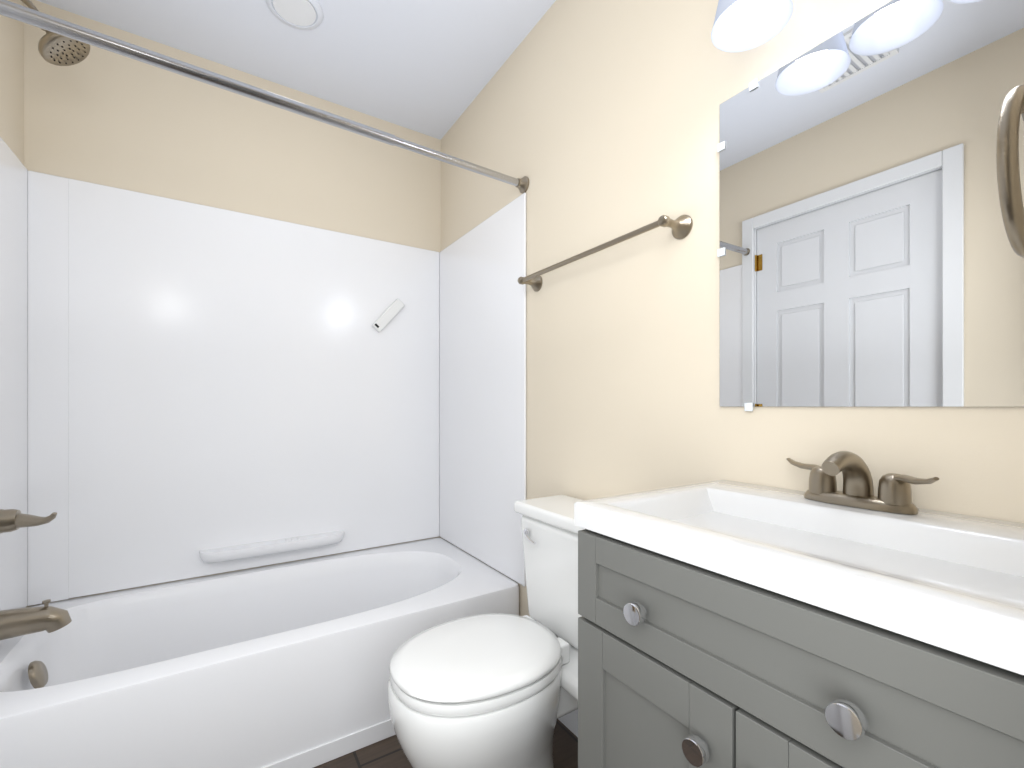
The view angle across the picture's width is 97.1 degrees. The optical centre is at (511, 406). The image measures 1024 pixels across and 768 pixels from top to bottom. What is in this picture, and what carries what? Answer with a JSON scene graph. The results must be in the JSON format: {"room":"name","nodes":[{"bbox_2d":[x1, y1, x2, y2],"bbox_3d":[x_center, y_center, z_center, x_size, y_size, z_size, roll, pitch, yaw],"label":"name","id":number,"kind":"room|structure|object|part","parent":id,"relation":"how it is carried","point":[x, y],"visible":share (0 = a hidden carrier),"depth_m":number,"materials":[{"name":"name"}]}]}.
{"room":"bathroom","nodes":[
{"label":"bathroom","id":0,"kind":"room"},
{"bbox_2d":[0,0,23,164],"bbox_3d":[-1.478,-0.170,1.170,0.100,2.440,0.798,0,0,-33],"label":"wall","id":1,"kind":"structure","parent":0,"point":[12,83],"depth_m":1.45,"materials":[{"name":"beige paint"}]},
{"bbox_2d":[21,0,89,65],"bbox_3d":[-1.348,-1.095,1.275,0.234,0.204,0.128,0,0,-33],"label":"shower head","id":2,"kind":"object","parent":1,"relation":"attached to","point":[57,49],"visible":0.85,"depth_m":1.29},
{"bbox_3d":[-1.387,-1.132,1.250,0.141,0.082,0.017,0,0,-33],"label":"arm","id":3,"kind":"part","parent":2,"relation":"part of"},
{"bbox_2d":[24,0,440,607],"bbox_3d":[-1.039,-0.170,1.987,1.724,2.440,0.100,0,0,-33],"label":"wall","id":4,"kind":"structure","parent":0,"point":[100,116],"depth_m":1.83,"materials":[{"name":"beige paint"}]},
{"bbox_2d":[37,0,555,139],"bbox_3d":[-0.421,-1.415,1.027,1.724,0.050,2.383,0,0,-33],"label":"ceiling","id":5,"kind":"structure","parent":0,"point":[431,68],"depth_m":1.73,"materials":[{"name":"white paint"}]},
{"bbox_2d":[265,0,322,29],"bbox_3d":[-0.755,-1.384,1.572,0.184,0.012,0.184,0,0,-33],"label":"recessed light","id":6,"kind":"object","parent":5,"relation":"in","point":[303,14],"visible":1,"depth_m":1.58,"materials":[{"name":"white paint"}]},
{"bbox_2d":[314,719,577,767],"bbox_3d":[-0.421,1.075,1.027,1.724,0.050,2.383,0,0,-33],"label":"floor","id":7,"kind":"structure","parent":0,"point":[388,752],"depth_m":1.36,"materials":[{"name":"brown wood"}]},
{"bbox_2d":[0,538,518,767],"bbox_3d":[-0.804,0.863,1.622,1.520,0.375,0.764,0,0,-33],"label":"bathtub","id":8,"kind":"object","parent":7,"relation":"on","point":[285,665],"visible":0.81,"depth_m":1.37,"materials":[{"name":"white plastic"}]},
{"bbox_2d":[0,137,525,610],"bbox_3d":[-0.797,-0.064,1.612,1.520,1.473,0.788,0,0,-33],"label":"surround","id":9,"kind":"object","parent":8,"relation":"on","point":[189,390],"visible":1,"depth_m":1.81,"materials":[{"name":"white plastic"}]},
{"bbox_3d":[-1.432,-0.064,1.203,0.010,1.473,0.788,0,0,-33],"label":"panel","id":10,"kind":"part","parent":9,"relation":"part of","materials":[{"name":"white plastic"}]},
{"bbox_2d":[0,509,56,533],"bbox_3d":[-1.368,0.315,1.262,0.161,0.170,0.170,0,0,-33],"label":"tub valve","id":11,"kind":"object","parent":9,"relation":"attached to","point":[11,520],"visible":1,"depth_m":1.24,"materials":[{"name":"silver metal"}]},
{"bbox_3d":[-1.335,0.316,1.269,0.099,0.040,0.074,0,0,-33],"label":"lever","id":12,"kind":"part","parent":11,"relation":"part of","materials":[{"name":"silver metal"}]},
{"bbox_2d":[0,599,71,639],"bbox_3d":[-1.359,0.597,1.268,0.182,0.092,0.082,0,0,-33],"label":"tub spout","id":13,"kind":"object","parent":9,"relation":"attached to","point":[26,621],"visible":1,"depth_m":1.26,"materials":[{"name":"silver metal"}]},
{"bbox_2d":[199,530,344,563],"bbox_3d":[-0.986,0.597,1.905,0.548,0.056,0.070,0,0,-33],"label":"soap shelf","id":14,"kind":"object","parent":9,"relation":"attached to","point":[233,552],"depth_m":1.89,"materials":[{"name":"white plastic"}]},
{"bbox_3d":[-0.163,-0.064,2.021,0.010,1.473,0.788,0,0,-33],"label":"panel","id":15,"kind":"part","parent":9,"relation":"part of","materials":[{"name":"white plastic"}]},
{"bbox_2d":[388,495,584,767],"bbox_3d":[0.005,0.670,1.169,0.639,0.760,0.385,0,0,-33],"label":"toilet","id":16,"kind":"object","parent":7,"relation":"on","point":[494,690],"visible":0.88,"depth_m":1.04,"materials":[{"name":"white ceramic"}]},
{"bbox_3d":[-0.085,0.598,1.111,0.422,0.027,0.344,0,0,-33],"label":"lid","id":17,"kind":"part","parent":16,"relation":"part of","materials":[{"name":"white plastic"}]},
{"bbox_3d":[-0.084,0.625,1.112,0.422,0.022,0.350,0,0,-33],"label":"seat","id":18,"kind":"part","parent":16,"relation":"part of","materials":[{"name":"white plastic"}]},
{"bbox_3d":[-0.074,0.844,1.118,0.450,0.412,0.354,0,0,-33],"label":"bowl","id":19,"kind":"part","parent":16,"relation":"part of","materials":[{"name":"white ceramic"}]},
{"bbox_3d":[0.052,0.382,1.317,0.019,0.022,0.064,0,0,-33],"label":"lever arm","id":20,"kind":"part","parent":16,"relation":"part of"},
{"bbox_3d":[0.190,0.308,1.288,0.200,0.037,0.385,0,0,-33],"label":"tank lid","id":21,"kind":"part","parent":16,"relation":"part of","materials":[{"name":"white ceramic"}]},
{"bbox_3d":[0.191,0.489,1.289,0.178,0.322,0.358,0,0,-33],"label":"tank","id":22,"kind":"part","parent":16,"relation":"part of","materials":[{"name":"white ceramic"}]},
{"bbox_2d":[574,480,1023,767],"bbox_3d":[0.442,0.608,0.658,0.469,0.884,0.587,0,0,-33],"label":"bathroom vanity","id":23,"kind":"object","parent":7,"relation":"on","point":[727,624],"visible":1,"depth_m":0.55,"materials":[{"name":"grey wood"}]},
{"bbox_3d":[0.180,0.298,0.654,0.024,0.032,0.032,0,0,-33],"label":"knob","id":24,"kind":"part","parent":23,"relation":"part of","materials":[{"name":"silver metal"}]},
{"bbox_3d":[0.197,0.394,0.668,0.018,0.060,0.160,0,0,-33],"label":"door rail","id":25,"kind":"part","parent":23,"relation":"part of","materials":[{"name":"grey wood"}]},
{"bbox_3d":[0.200,0.664,0.670,0.012,0.485,0.164,0,0,-33],"label":"door panel","id":26,"kind":"part","parent":23,"relation":"part of","materials":[{"name":"grey wood"}]},
{"bbox_3d":[0.234,0.432,0.570,0.024,0.032,0.032,0,0,-33],"label":"knob","id":27,"kind":"part","parent":23,"relation":"part of","materials":[{"name":"silver metal"}]},
{"bbox_3d":[0.291,0.664,0.521,0.018,0.601,0.060,0,0,-33],"label":"door stile","id":28,"kind":"part","parent":23,"relation":"part of","materials":[{"name":"grey wood"}]},
{"bbox_3d":[0.274,0.236,0.548,0.018,0.044,0.477,0,0,-33],"label":"drawer rail","id":29,"kind":"part","parent":23,"relation":"part of","materials":[{"name":"grey wood"}]},
{"bbox_3d":[0.274,0.336,0.548,0.018,0.044,0.477,0,0,-33],"label":"drawer rail","id":30,"kind":"part","parent":23,"relation":"part of","materials":[{"name":"grey wood"}]},
{"bbox_3d":[0.277,0.286,0.550,0.012,0.060,0.481,0,0,-33],"label":"drawer panel","id":31,"kind":"part","parent":23,"relation":"part of","materials":[{"name":"grey wood"}]},
{"bbox_3d":[0.322,0.298,0.434,0.024,0.032,0.032,0,0,-33],"label":"knob","id":32,"kind":"part","parent":23,"relation":"part of","materials":[{"name":"silver metal"}]},
{"bbox_2d":[786,451,938,514],"bbox_3d":[0.551,0.119,0.752,0.144,0.093,0.243,0,0,-33],"label":"faucet","id":33,"kind":"object","parent":23,"relation":"on","point":[894,493],"visible":1,"depth_m":0.73,"materials":[{"name":"silver metal"}]},
{"bbox_3d":[0.546,0.111,0.844,0.053,0.020,0.083,0,0,-33],"label":"lever","id":34,"kind":"part","parent":33,"relation":"part of","materials":[{"name":"silver metal"}]},
{"bbox_3d":[0.548,0.112,0.741,0.128,0.080,0.042,0,0,-33],"label":"spout","id":35,"kind":"part","parent":33,"relation":"part of","materials":[{"name":"silver metal"}]},
{"bbox_3d":[0.608,0.111,0.684,0.052,0.020,0.068,0,0,-33],"label":"lever","id":36,"kind":"part","parent":33,"relation":"part of","materials":[{"name":"silver metal"}]},
{"bbox_3d":[0.351,0.394,0.429,0.018,0.060,0.160,0,0,-33],"label":"door rail","id":37,"kind":"part","parent":23,"relation":"part of","materials":[{"name":"grey wood"}]},
{"bbox_2d":[441,0,1023,615],"bbox_3d":[0.289,-0.170,1.425,0.100,2.440,2.283,0,0,-33],"label":"wall","id":38,"kind":"structure","parent":0,"point":[595,122],"depth_m":1.23,"materials":[{"name":"beige paint"}]},
{"bbox_2d":[0,0,528,193],"bbox_3d":[-0.592,-0.847,1.294,1.523,0.084,0.060,0,0,-33],"label":"shower rod","id":39,"kind":"object","parent":38,"relation":"attached to","point":[26,15],"visible":1,"depth_m":1.18,"materials":[{"name":"silver metal"}]},
{"bbox_2d":[558,709,577,736],"bbox_3d":[0.254,1.005,1.376,0.012,0.090,0.799,0,0,-33],"label":"baseboard","id":40,"kind":"structure","parent":38,"relation":"attached to","point":[569,721],"depth_m":1.46,"materials":[{"name":"white"}]},
{"bbox_2d":[518,215,692,291],"bbox_3d":[0.223,-0.445,1.357,0.083,0.058,0.668,0,0,-33],"label":"towel bar","id":41,"kind":"object","parent":38,"relation":"attached to","point":[680,226],"visible":1,"depth_m":1.18,"materials":[{"name":"silver metal"}]},
{"bbox_3d":[0.058,-0.445,1.614,0.083,0.058,0.058,0,0,-33],"label":"post","id":42,"kind":"part","parent":41,"relation":"part of","materials":[{"name":"silver metal"}]},
{"bbox_3d":[0.388,-0.445,1.101,0.083,0.058,0.058,0,0,-33],"label":"post","id":43,"kind":"part","parent":41,"relation":"part of","materials":[{"name":"silver metal"}]},
{"bbox_2d":[711,0,792,51],"bbox_3d":[0.551,-0.842,0.748,0.193,0.242,0.470,0,0,-33],"label":"sconce","id":44,"kind":"object","parent":38,"relation":"attached to","point":[741,25],"visible":1,"depth_m":0.89,"materials":[{"name":"white glass"}]},
{"bbox_3d":[0.450,-0.796,0.853,0.060,0.102,0.060,0,0,-33],"label":"bulb","id":45,"kind":"part","parent":44,"relation":"part of","materials":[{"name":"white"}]},
{"bbox_2d":[717,0,1023,410],"bbox_3d":[0.632,-0.343,0.791,0.009,0.706,0.586,0,0,-33],"label":"mirror","id":46,"kind":"object","parent":38,"relation":"attached to","point":[868,255],"visible":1,"depth_m":0.78,"materials":[{"name":"clear glass"}]},
{"bbox_3d":[0.597,-0.170,0.325,0.574,2.440,0.100,0,0,-33],"label":"wall","id":47,"kind":"structure","parent":0,"visible":0},
{"bbox_2d":[996,85,1023,257],"bbox_3d":[0.498,-0.226,0.383,0.153,0.176,0.103,0,0,-33],"label":"towel ring","id":48,"kind":"object","parent":47,"relation":"attached to","point":[1008,170],"visible":1,"depth_m":0.38,"materials":[{"name":"silver metal"}]}
]}

